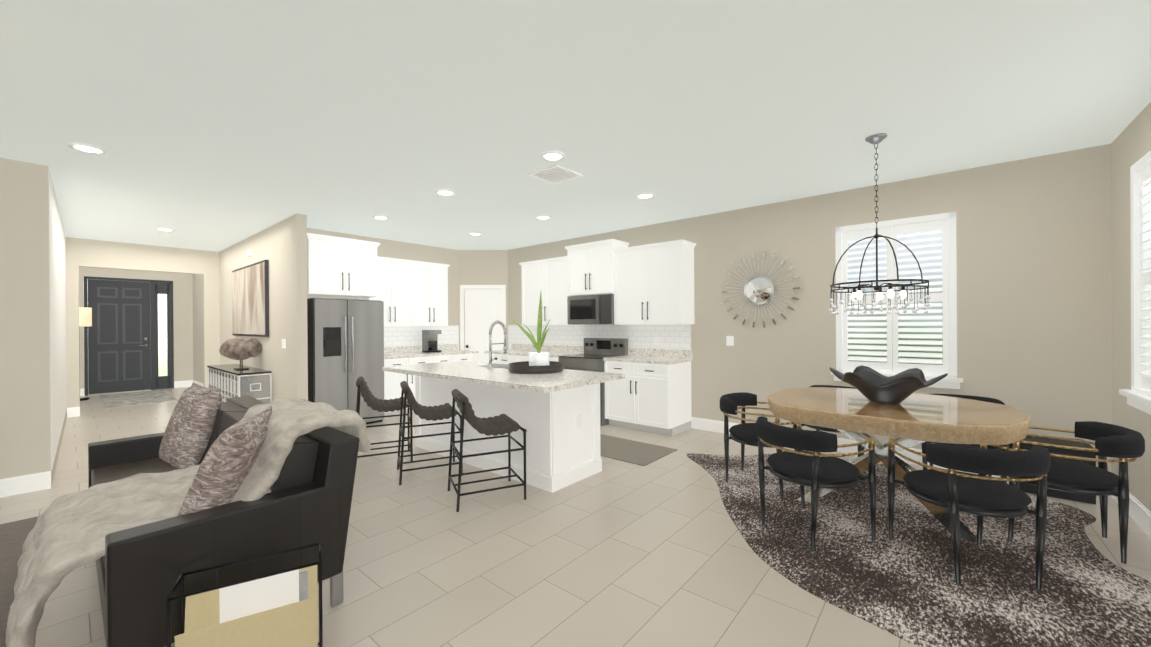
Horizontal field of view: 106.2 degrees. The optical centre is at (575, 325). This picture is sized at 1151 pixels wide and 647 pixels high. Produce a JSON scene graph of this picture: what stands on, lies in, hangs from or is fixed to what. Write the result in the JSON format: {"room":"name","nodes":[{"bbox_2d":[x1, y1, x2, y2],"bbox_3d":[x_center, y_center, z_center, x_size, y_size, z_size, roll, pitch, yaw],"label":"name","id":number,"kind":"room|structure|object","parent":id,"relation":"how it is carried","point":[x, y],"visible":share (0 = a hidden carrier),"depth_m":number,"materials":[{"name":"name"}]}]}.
{"room":"dining room and kitchen","nodes":[
{"label":"dining room and kitchen","id":0,"kind":"room"},
{"bbox_2d":[0,158,66,486],"bbox_3d":[-7.829,0.040,3.320,4.520,2.770,5.070,0,0,40],"label":"wall","id":1,"kind":"structure","parent":0,"point":[25,418],"depth_m":3.62,"materials":[{"name":"paint"}]},
{"bbox_2d":[0,471,50,497],"bbox_3d":[-6.120,1.343,1.820,0.016,0.147,4.980,0,0,40],"label":"baseboard","id":2,"kind":"structure","parent":1,"relation":"attached to","point":[17,485],"depth_m":3.61,"materials":[{"name":"white wood"}]},
{"bbox_2d":[48,167,66,469],"bbox_3d":[-6.232,-0.047,5.231,4.520,2.621,0.096,0,0,40],"label":"wall","id":3,"kind":"structure","parent":1,"relation":"attached to","point":[58,344],"depth_m":4.55,"materials":[{"name":"white paint"}]},
{"bbox_2d":[79,267,190,388],"bbox_3d":[-9.354,0.038,9.556,0.120,2.770,4.040,0,0,40],"label":"wall","id":4,"kind":"structure","parent":0,"point":[188,320],"depth_m":9.81,"materials":[{"name":"paint"}]},
{"bbox_2d":[83,276,173,395],"bbox_3d":[-9.556,0.217,9.295,0.149,2.417,1.334,0,0,40],"label":"front door","id":5,"kind":"structure","parent":4,"relation":"in","point":[121,344],"depth_m":9.20,"materials":[{"name":"grey wood"}]},
{"bbox_2d":[174,380,191,387],"bbox_3d":[-8.980,1.347,9.884,0.016,0.147,0.290,0,0,40],"label":"baseboard","id":6,"kind":"structure","parent":4,"relation":"attached to","point":[177,384],"depth_m":9.88,"materials":[{"name":"white wood"}]},
{"bbox_2d":[66,237,219,407],"bbox_3d":[-7.265,0.028,7.381,0.120,2.770,1.850,0,0,40],"label":"wall","id":7,"kind":"structure","parent":0,"point":[80,252],"depth_m":7.21,"materials":[{"name":"paint"}]},
{"bbox_2d":[191,274,203,383],"bbox_3d":[-7.727,0.028,9.131,2.850,2.770,0.120,0,0,40],"label":"wall","id":8,"kind":"structure","parent":0,"point":[196,279],"depth_m":9.70,"materials":[{"name":"paint"}]},
{"bbox_2d":[192,380,203,386],"bbox_3d":[-8.300,1.343,9.539,1.500,0.147,0.016,0,0,40],"label":"baseboard","id":9,"kind":"structure","parent":8,"relation":"attached to","point":[193,381],"depth_m":9.59,"materials":[{"name":"white wood"}]},
{"bbox_2d":[219,213,307,400],"bbox_3d":[-4.992,0.014,6.736,4.180,2.770,0.110,0,0,40],"label":"wall","id":10,"kind":"structure","parent":0,"point":[281,246],"depth_m":5.75,"materials":[{"name":"paint"}]},
{"bbox_2d":[247,249,251,255],"bbox_3d":[-5.038,-1.116,6.674,0.140,0.090,0.030,0,0,40],"label":"switch plate","id":11,"kind":"object","parent":10,"relation":"attached to","point":[249,252],"depth_m":6.64,"materials":[{"name":"white plastic"}]},
{"bbox_2d":[232,260,268,336],"bbox_3d":[-5.037,-0.370,6.663,1.870,1.080,0.046,0,0,40],"label":"canvas art","id":12,"kind":"object","parent":10,"relation":"attached to","point":[250,300],"visible":1,"depth_m":6.48,"materials":[{"name":"beige fabric"}]},
{"bbox_2d":[282,339,285,347],"bbox_3d":[-3.830,0.243,5.671,0.130,0.120,0.012,0,0,40],"label":"switch plate","id":13,"kind":"object","parent":10,"relation":"attached to","point":[283,340],"depth_m":5.65,"materials":[{"name":"white plastic"}]},
{"bbox_2d":[307,228,457,325],"bbox_3d":[-3.114,0.001,7.017,0.120,2.770,2.750,0,0,40],"label":"wall","id":14,"kind":"structure","parent":0,"point":[404,250],"depth_m":7.50,"materials":[{"name":"paint"}]},
{"bbox_2d":[307,233,378,299],"bbox_3d":[-3.380,-0.769,6.063,0.708,0.737,0.880,0,0,40],"label":"upper cabinet","id":15,"kind":"object","parent":14,"relation":"attached to","point":[336,267],"depth_m":5.81,"materials":[{"name":"white wood"}]},
{"bbox_2d":[367,257,418,328],"bbox_3d":[-2.963,-0.493,6.822,0.358,1.027,0.745,0,0,40],"label":"upper cabinet","id":16,"kind":"object","parent":14,"relation":"attached to","point":[412,295],"depth_m":6.78,"materials":[{"name":"white wood"}]},
{"bbox_2d":[384,345,458,352],"bbox_3d":[-2.731,0.405,7.351,0.020,0.105,1.710,0,0,40],"label":"backsplash","id":17,"kind":"structure","parent":14,"relation":"attached to","point":[387,348],"depth_m":7.23,"materials":[{"name":"beige stone"}]},
{"bbox_2d":[415,261,449,328],"bbox_3d":[-2.563,-0.497,7.293,0.358,1.027,0.710,0,0,40],"label":"upper cabinet","id":18,"kind":"object","parent":14,"relation":"attached to","point":[431,281],"depth_m":7.21,"materials":[{"name":"white wood"}]},
{"bbox_2d":[458,250,507,349],"bbox_3d":[-1.720,-0.011,8.102,1.020,2.770,0.120,0,0,-2],"label":"wall","id":19,"kind":"structure","parent":0,"point":[482,267],"depth_m":8.04,"materials":[{"name":"paint"}]},
{"bbox_2d":[460,285,505,362],"bbox_3d":[-1.716,0.314,8.035,0.631,2.120,0.577,0,0,40],"label":"door","id":20,"kind":"structure","parent":19,"relation":"attached to","point":[485,307],"depth_m":8.06,"materials":[{"name":"white wood"}]},
{"bbox_2d":[0,387,1150,646],"bbox_3d":[-4.539,1.449,5.083,18.000,0.100,12.000,0,0,40],"label":"floor","id":21,"kind":"structure","parent":0,"point":[622,553],"depth_m":2.51,"materials":[{"name":"tile"}]},
{"bbox_2d":[0,516,37,646],"bbox_3d":[-3.508,1.394,0.775,3.650,0.011,3.170,0,0,40],"label":"living room rug","id":22,"kind":"object","parent":21,"relation":"on","point":[13,535],"depth_m":2.56,"materials":[{"name":"grey carpet"}]},
{"bbox_2d":[79,307,91,400],"bbox_3d":[-9.433,0.546,8.209,0.340,1.760,0.340,0,0,40],"label":"lamp","id":23,"kind":"object","parent":21,"relation":"on","point":[85,316],"visible":0.42,"depth_m":8.20,"materials":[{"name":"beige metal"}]},
{"bbox_2d":[100,390,177,407],"bbox_3d":[-8.529,1.414,8.419,2.100,0.009,0.920,0,0,40],"label":"entry rug","id":24,"kind":"object","parent":21,"relation":"on","point":[130,398],"visible":0.86,"depth_m":8.30,"materials":[{"name":"grey fabric"}]},
{"bbox_2d":[5,383,370,646],"bbox_3d":[-2.195,0.905,2.468,2.083,0.966,1.217,0,0,40],"label":"sofa","id":25,"kind":"object","parent":21,"relation":"on","point":[208,477],"visible":1,"depth_m":1.92,"materials":[{"name":"leather"}]},
{"bbox_2d":[5,443,294,646],"bbox_3d":[-1.997,0.950,2.084,0.983,0.466,0.889,0,0,40],"label":"throw","id":26,"kind":"object","parent":25,"relation":"on","point":[70,534],"depth_m":1.83,"materials":[{"name":"fur"}]},
{"bbox_2d":[158,383,222,478],"bbox_3d":[-2.656,0.700,2.979,0.580,0.580,0.170,0,-18,34],"label":"pillow","id":27,"kind":"object","parent":25,"relation":"on","point":[189,434],"depth_m":2.86,"materials":[{"name":"brown fabric"}]},
{"bbox_2d":[167,405,272,568],"bbox_3d":[-1.643,0.705,2.040,0.170,0.580,0.580,23,-8,-20],"label":"pillow","id":28,"kind":"object","parent":25,"relation":"on","point":[231,460],"depth_m":1.85,"materials":[{"name":"brown fabric"}]},
{"bbox_2d":[194,397,370,522],"bbox_3d":[-1.574,0.652,2.325,0.823,0.438,0.627,0,0,40],"label":"throw","id":29,"kind":"object","parent":25,"relation":"on","point":[279,446],"depth_m":2.07,"materials":[{"name":"fur"}]},
{"bbox_2d":[207,364,271,402],"bbox_3d":[-5.067,1.023,6.478,1.916,0.755,0.381,0,0,40],"label":"chest","id":30,"kind":"object","parent":21,"relation":"on","point":[231,382],"visible":0.48,"depth_m":5.98,"materials":[{"name":"wood"}]},
{"bbox_2d":[219,338,261,369],"bbox_3d":[-4.867,0.416,6.295,0.533,0.452,0.430,0,0,40],"label":"shell sculpture","id":31,"kind":"object","parent":30,"relation":"on","point":[237,349],"visible":1,"depth_m":6.21,"materials":[{"name":"brown"}]},
{"bbox_2d":[166,542,322,646],"bbox_3d":[-1.249,1.160,1.676,0.460,0.446,0.182,0,0,-30],"label":"side table","id":32,"kind":"object","parent":21,"relation":"on","point":[277,609],"visible":1,"depth_m":1.66,"materials":[{"name":"beige wood"}]},
{"bbox_2d":[307,298,383,424],"bbox_3d":[-3.142,0.519,5.949,0.416,1.737,0.900,0,0,40],"label":"refrigerator","id":33,"kind":"object","parent":21,"relation":"on","point":[345,344],"visible":0.92,"depth_m":5.79,"materials":[{"name":"grey metal"}]},
{"bbox_2d":[356,376,412,460],"bbox_3d":[-1.976,0.959,4.441,0.548,0.849,0.474,0,0,-25],"label":"stool","id":34,"kind":"object","parent":21,"relation":"on","point":[372,401],"visible":0.88,"depth_m":4.33,"materials":[{"name":"grey metal"}]},
{"bbox_2d":[384,357,434,418],"bbox_3d":[-2.769,0.941,6.826,0.638,0.885,0.855,0,0,40],"label":"base cabinet","id":35,"kind":"object","parent":21,"relation":"on","point":[392,380],"depth_m":6.48,"materials":[{"name":"white wood"}]},
{"bbox_2d":[384,349,478,356],"bbox_3d":[-2.494,0.476,7.150,0.640,0.040,1.710,0,0,40],"label":"countertop","id":36,"kind":"structure","parent":35,"relation":"on","point":[432,354],"depth_m":6.95,"materials":[{"name":"beige stone"}]},
{"bbox_2d":[422,330,441,352],"bbox_3d":[-2.413,0.269,7.270,0.210,0.370,0.240,0,0,40],"label":"coffee maker","id":37,"kind":"object","parent":36,"relation":"on","point":[429,341],"visible":0.98,"depth_m":7.21,"materials":[{"name":"black metal"}]},
{"bbox_2d":[397,381,462,484],"bbox_3d":[-1.369,0.956,4.043,0.548,0.849,0.474,0,0,-25],"label":"stool","id":38,"kind":"object","parent":21,"relation":"on","point":[439,412],"visible":0.98,"depth_m":3.92,"materials":[{"name":"grey metal"}]},
{"bbox_2d":[435,353,472,362],"bbox_3d":[-2.293,0.937,7.386,0.638,0.885,0.835,0,0,40],"label":"base cabinet","id":39,"kind":"object","parent":21,"relation":"on","point":[439,357],"depth_m":7.19,"materials":[{"name":"white wood"}]},
{"bbox_2d":[448,389,526,511],"bbox_3d":[-0.725,0.952,3.503,0.548,0.849,0.474,0,0,-25],"label":"stool","id":40,"kind":"object","parent":21,"relation":"on","point":[500,424],"visible":1,"depth_m":3.40,"materials":[{"name":"grey metal"}]},
{"bbox_2d":[494,355,519,363],"bbox_3d":[-0.930,0.928,7.362,0.655,0.885,0.638,0,0,40],"label":"base cabinet","id":41,"kind":"object","parent":21,"relation":"on","point":[501,359],"depth_m":7.12,"materials":[{"name":"white wood"}]},
{"bbox_2d":[484,351,583,355],"bbox_3d":[-0.701,0.464,7.163,1.765,0.040,0.640,0,0,40],"label":"countertop","id":42,"kind":"structure","parent":41,"relation":"on","point":[562,353],"depth_m":7.02,"materials":[{"name":"beige stone"}]},
{"bbox_2d":[415,377,606,492],"bbox_3d":[-0.778,0.932,4.508,2.152,0.886,0.729,0,0,40],"label":"kitchen island","id":43,"kind":"object","parent":21,"relation":"on","point":[556,416],"depth_m":3.87,"materials":[{"name":"white wood"}]},
{"bbox_2d":[383,361,624,392],"bbox_3d":[-0.827,0.470,4.307,2.470,0.040,1.035,0,0,40],"label":"island countertop","id":44,"kind":"structure","parent":43,"relation":"on","point":[479,373],"depth_m":3.86,"materials":[{"name":"beige stone"}]},
{"bbox_2d":[488,320,506,367],"bbox_3d":[-0.800,0.198,4.583,0.130,0.499,0.250,0,0,40],"label":"faucet","id":45,"kind":"object","parent":44,"relation":"on","point":[492,325],"visible":1,"depth_m":4.54,"materials":[{"name":"silver metal"}]},
{"bbox_2d":[509,361,563,373],"bbox_3d":[-0.380,0.408,4.193,0.530,0.075,0.530,0,0,40],"label":"tray","id":46,"kind":"object","parent":44,"relation":"on","point":[523,367],"visible":0.92,"depth_m":3.98,"materials":[{"name":"grey wood"}]},
{"bbox_2d":[510,292,549,365],"bbox_3d":[-0.474,0.046,4.299,0.526,0.760,0.204,0,0,40],"label":"potted plant","id":47,"kind":"object","parent":46,"relation":"on","point":[538,358],"visible":0.85,"depth_m":4.17,"materials":[{"name":"green plant"}]},
{"bbox_2d":[520,355,559,361],"bbox_3d":[-0.400,0.925,6.912,0.955,0.885,0.638,0,0,40],"label":"base cabinet","id":48,"kind":"object","parent":21,"relation":"on","point":[522,357],"depth_m":6.51,"materials":[{"name":"white wood"}]},
{"bbox_2d":[558,338,627,425],"bbox_3d":[0.239,0.782,6.287,0.778,1.165,0.721,0,0,40],"label":"range","id":49,"kind":"object","parent":21,"relation":"on","point":[597,351],"visible":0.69,"depth_m":6.26,"materials":[{"name":"silver metal"}]},
{"bbox_2d":[600,434,676,465],"bbox_3d":[0.441,1.361,4.822,1.170,0.008,0.690,0,0,40],"label":"kitchen rug","id":50,"kind":"object","parent":21,"relation":"on","point":[632,451],"visible":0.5,"depth_m":4.67,"materials":[{"name":"grey fabric"}]},
{"bbox_2d":[604,359,691,435],"bbox_3d":[0.959,0.918,5.758,0.950,0.885,0.638,0,0,40],"label":"base cabinet","id":51,"kind":"object","parent":21,"relation":"on","point":[651,397],"depth_m":5.47,"materials":[{"name":"white wood"}]},
{"bbox_2d":[608,355,691,362],"bbox_3d":[0.959,0.455,5.754,0.990,0.040,0.640,0,0,40],"label":"countertop","id":52,"kind":"structure","parent":51,"relation":"on","point":[631,358],"depth_m":5.61,"materials":[{"name":"beige stone"}]},
{"bbox_2d":[687,453,1150,646],"bbox_3d":[1.892,1.355,3.068,3.013,0.007,3.071,0,0,40],"label":"cowhide rug","id":53,"kind":"object","parent":21,"relation":"on","point":[903,585],"visible":0.67,"depth_m":2.40,"materials":[{"name":"brown fur"}]},
{"bbox_2d":[720,392,796,497],"bbox_3d":[1.577,0.990,3.755,0.604,0.724,0.585,0,0,40],"label":"dining chair","id":54,"kind":"object","parent":53,"relation":"on","point":[743,433],"visible":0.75,"depth_m":3.71,"materials":[{"name":"black fabric"}]},
{"bbox_2d":[756,416,875,550],"bbox_3d":[1.528,0.992,2.848,0.604,0.724,0.585,0,0,-23],"label":"dining chair","id":55,"kind":"object","parent":53,"relation":"on","point":[814,469],"visible":1,"depth_m":2.69,"materials":[{"name":"black"}]},
{"bbox_2d":[801,385,864,476],"bbox_3d":[2.517,0.983,4.199,0.585,0.724,0.604,0,0,44],"label":"dining chair","id":56,"kind":"object","parent":53,"relation":"on","point":[860,447],"visible":0.04,"depth_m":4.09,"materials":[{"name":"black fabric"}]},
{"bbox_2d":[768,387,1030,541],"bbox_3d":[2.333,0.964,3.278,1.560,0.764,1.363,0,0,40],"label":"dining table","id":57,"kind":"object","parent":53,"relation":"on","point":[911,420],"visible":0.94,"depth_m":2.92,"materials":[{"name":"brown wood"}]},
{"bbox_2d":[829,365,947,403],"bbox_3d":[2.322,0.456,3.249,0.728,0.241,0.650,0,0,40],"label":"bowl","id":58,"kind":"object","parent":57,"relation":"on","point":[870,384],"visible":1,"depth_m":3.15,"materials":[{"name":"black ceramic"}]},
{"bbox_2d":[921,394,1012,476],"bbox_3d":[3.235,0.979,3.615,0.585,0.724,0.604,0,0,36],"label":"dining chair","id":59,"kind":"object","parent":53,"relation":"on","point":[978,398],"visible":0.02,"depth_m":3.56,"materials":[{"name":"black"}]},
{"bbox_2d":[887,438,1049,589],"bbox_3d":[2.201,0.988,2.424,0.585,0.724,0.604,0,0,6],"label":"dining chair","id":60,"kind":"object","parent":53,"relation":"on","point":[981,494],"visible":0.94,"depth_m":2.24,"materials":[{"name":"black"}]},
{"bbox_2d":[1018,436,1095,504],"bbox_3d":[3.830,1.130,3.476,0.400,0.410,0.360,0,0,40],"label":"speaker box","id":61,"kind":"object","parent":53,"relation":"on","point":[1032,489],"visible":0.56,"depth_m":3.33,"materials":[{"name":"black"}]},
{"bbox_2d":[1000,421,1144,563],"bbox_3d":[3.070,0.982,2.710,0.604,0.724,0.585,0,0,40],"label":"dining chair","id":62,"kind":"object","parent":53,"relation":"on","point":[1123,445],"visible":0.85,"depth_m":2.52,"materials":[{"name":"black fabric"}]},
{"bbox_2d":[0,0,1150,251],"bbox_3d":[-4.559,-1.421,5.077,18.000,0.100,12.000,0,0,40],"label":"ceiling","id":63,"kind":"structure","parent":0,"point":[214,124],"depth_m":2.73,"materials":[{"name":"white paint"}]},
{"bbox_2d":[68,143,106,154],"bbox_3d":[-3.779,-1.366,3.353,0.203,0.011,0.203,0,0,31],"label":"recessed light","id":64,"kind":"object","parent":63,"relation":"in","point":[86,148],"depth_m":3.35,"materials":[{"name":"white"}]},
{"bbox_2d":[155,228,174,231],"bbox_3d":[-5.845,-1.358,6.158,0.203,0.011,0.203,0,0,1],"label":"recessed light","id":65,"kind":"object","parent":63,"relation":"in","point":[161,229],"depth_m":6.15,"materials":[{"name":"white"}]},
{"bbox_2d":[372,216,388,219],"bbox_3d":[-2.505,-1.379,5.564,0.203,0.011,0.203,0,0,31],"label":"recessed light","id":66,"kind":"object","parent":63,"relation":"in","point":[374,217],"depth_m":5.55,"materials":[{"name":"white"}]},
{"bbox_2d":[435,189,454,195],"bbox_3d":[-1.364,-1.385,4.529,0.203,0.011,0.203,0,0,16],"label":"recessed light","id":67,"kind":"object","parent":63,"relation":"in","point":[443,192],"depth_m":4.52,"materials":[{"name":"white"}]},
{"bbox_2d":[468,232,481,235],"bbox_3d":[-1.532,-1.388,6.601,0.203,0.011,0.203,0,0,31],"label":"recessed light","id":68,"kind":"object","parent":63,"relation":"in","point":[473,233],"depth_m":6.60,"materials":[{"name":"white"}]},
{"bbox_2d":[536,215,550,219],"bbox_3d":[-0.416,-1.393,5.613,0.203,0.011,0.203,0,0,31],"label":"recessed light","id":69,"kind":"object","parent":63,"relation":"in","point":[542,217],"depth_m":5.61,"materials":[{"name":"white"}]},
{"bbox_2d":[541,151,564,161],"bbox_3d":[-0.186,-1.391,3.568,0.203,0.011,0.203,0,0,16],"label":"recessed light","id":70,"kind":"object","parent":63,"relation":"in","point":[553,156],"depth_m":3.57,"materials":[{"name":"white"}]},
{"bbox_2d":[528,165,582,184],"bbox_3d":[-0.187,-1.392,4.015,0.360,0.011,0.360,0,0,40],"label":"ceiling vent","id":71,"kind":"object","parent":63,"relation":"in","point":[555,174],"visible":1,"depth_m":4.00,"materials":[{"name":"white metal"}]},
{"bbox_2d":[636,193,654,198],"bbox_3d":[0.758,-1.400,4.695,0.203,0.011,0.203,0,0,1],"label":"recessed light","id":72,"kind":"object","parent":63,"relation":"in","point":[643,195],"depth_m":4.69,"materials":[{"name":"white"}]},
{"bbox_2d":[829,133,930,314],"bbox_3d":[2.264,-0.746,3.250,0.628,1.331,0.628,0,0,40],"label":"chandelier","id":73,"kind":"object","parent":63,"relation":"hanging from","point":[877,139],"visible":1,"depth_m":3.22,"materials":[{"name":"grey metal"}]},
{"bbox_2d":[507,144,1111,471],"bbox_3d":[1.566,-0.029,5.738,7.310,2.770,0.120,0,0,40],"label":"wall","id":74,"kind":"structure","parent":0,"point":[1034,294],"depth_m":3.94,"materials":[{"name":"paint"}]},
{"bbox_2d":[520,259,583,326],"bbox_3d":[-0.386,-0.511,7.073,1.070,1.027,0.358,0,0,40],"label":"upper cabinet","id":75,"kind":"object","parent":74,"relation":"attached to","point":[549,277],"depth_m":6.92,"materials":[{"name":"white wood"}]},
{"bbox_2d":[564,239,627,295],"bbox_3d":[0.322,-0.805,6.444,0.825,0.717,0.398,0,0,40],"label":"upper cabinet","id":76,"kind":"object","parent":74,"relation":"attached to","point":[589,264],"depth_m":6.26,"materials":[{"name":"white wood"}]},
{"bbox_2d":[567,294,613,324],"bbox_3d":[0.298,-0.224,6.416,0.810,0.425,0.445,0,0,40],"label":"over-the-range microwave","id":77,"kind":"object","parent":76,"relation":"attached to","point":[591,309],"visible":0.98,"depth_m":6.24,"materials":[{"name":"silver metal"}]},
{"bbox_2d":[512,343,691,358],"bbox_3d":[0.181,0.386,6.820,3.555,0.105,0.020,0,0,40],"label":"backsplash","id":78,"kind":"structure","parent":74,"relation":"attached to","point":[515,346],"depth_m":6.26,"materials":[{"name":"beige stone"}]},
{"bbox_2d":[612,239,695,326],"bbox_3d":[1.045,-0.519,5.857,1.035,1.027,0.358,0,0,40],"label":"upper cabinet","id":79,"kind":"object","parent":74,"relation":"attached to","point":[650,287],"depth_m":5.65,"materials":[{"name":"white wood"}]},
{"bbox_2d":[726,336,733,345],"bbox_3d":[1.915,0.195,5.359,0.090,0.120,0.007,0,0,40],"label":"switch plate","id":80,"kind":"object","parent":74,"relation":"attached to","point":[729,340],"depth_m":5.36,"materials":[{"name":"white plastic"}]},
{"bbox_2d":[720,250,800,329],"bbox_3d":[2.163,-0.411,5.107,0.940,0.932,0.024,0,0,40],"label":"sunburst mirror","id":81,"kind":"object","parent":74,"relation":"attached to","point":[759,290],"visible":0.96,"depth_m":5.09,"materials":[{"name":"silver metal"}]},
{"bbox_2d":[691,417,1008,477],"bbox_3d":[2.868,1.276,4.552,3.520,0.147,0.016,0,0,40],"label":"baseboard","id":82,"kind":"structure","parent":74,"relation":"attached to","point":[696,423],"depth_m":4.59,"materials":[{"name":"white"}]},
{"bbox_2d":[831,212,962,388],"bbox_3d":[3.163,-0.227,4.317,1.045,1.630,0.175,0,0,40],"label":"window","id":83,"kind":"structure","parent":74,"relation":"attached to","point":[884,343],"depth_m":4.28,"materials":[{"name":"white wood"}]},
{"bbox_2d":[1111,102,1150,511],"bbox_3d":[0.901,-0.012,-0.599,0.120,2.770,10.400,0,0,40],"label":"wall","id":84,"kind":"structure","parent":0,"point":[1130,144],"depth_m":3.15,"materials":[{"name":"paint"}]},
{"bbox_2d":[1111,492,1150,537],"bbox_3d":[0.858,1.300,-0.552,0.016,0.147,10.400,0,0,40],"label":"baseboard","id":85,"kind":"structure","parent":84,"relation":"attached to","point":[1139,514],"depth_m":2.89,"materials":[{"name":"white wood"}]},
{"bbox_2d":[1119,150,1150,414],"bbox_3d":[3.274,-0.264,2.271,0.175,1.630,1.830,0,0,40],"label":"window","id":86,"kind":"structure","parent":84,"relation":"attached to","point":[1138,395],"depth_m":2.88,"materials":[{"name":"white wood"}]},
{"label":"outside","id":87,"kind":"structure","parent":0,"visible":0},
{"bbox_2d":[83,281,166,375],"bbox_3d":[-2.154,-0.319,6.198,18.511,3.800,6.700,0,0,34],"label":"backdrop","id":88,"kind":"structure","parent":87,"point":[162,334],"depth_m":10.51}
]}

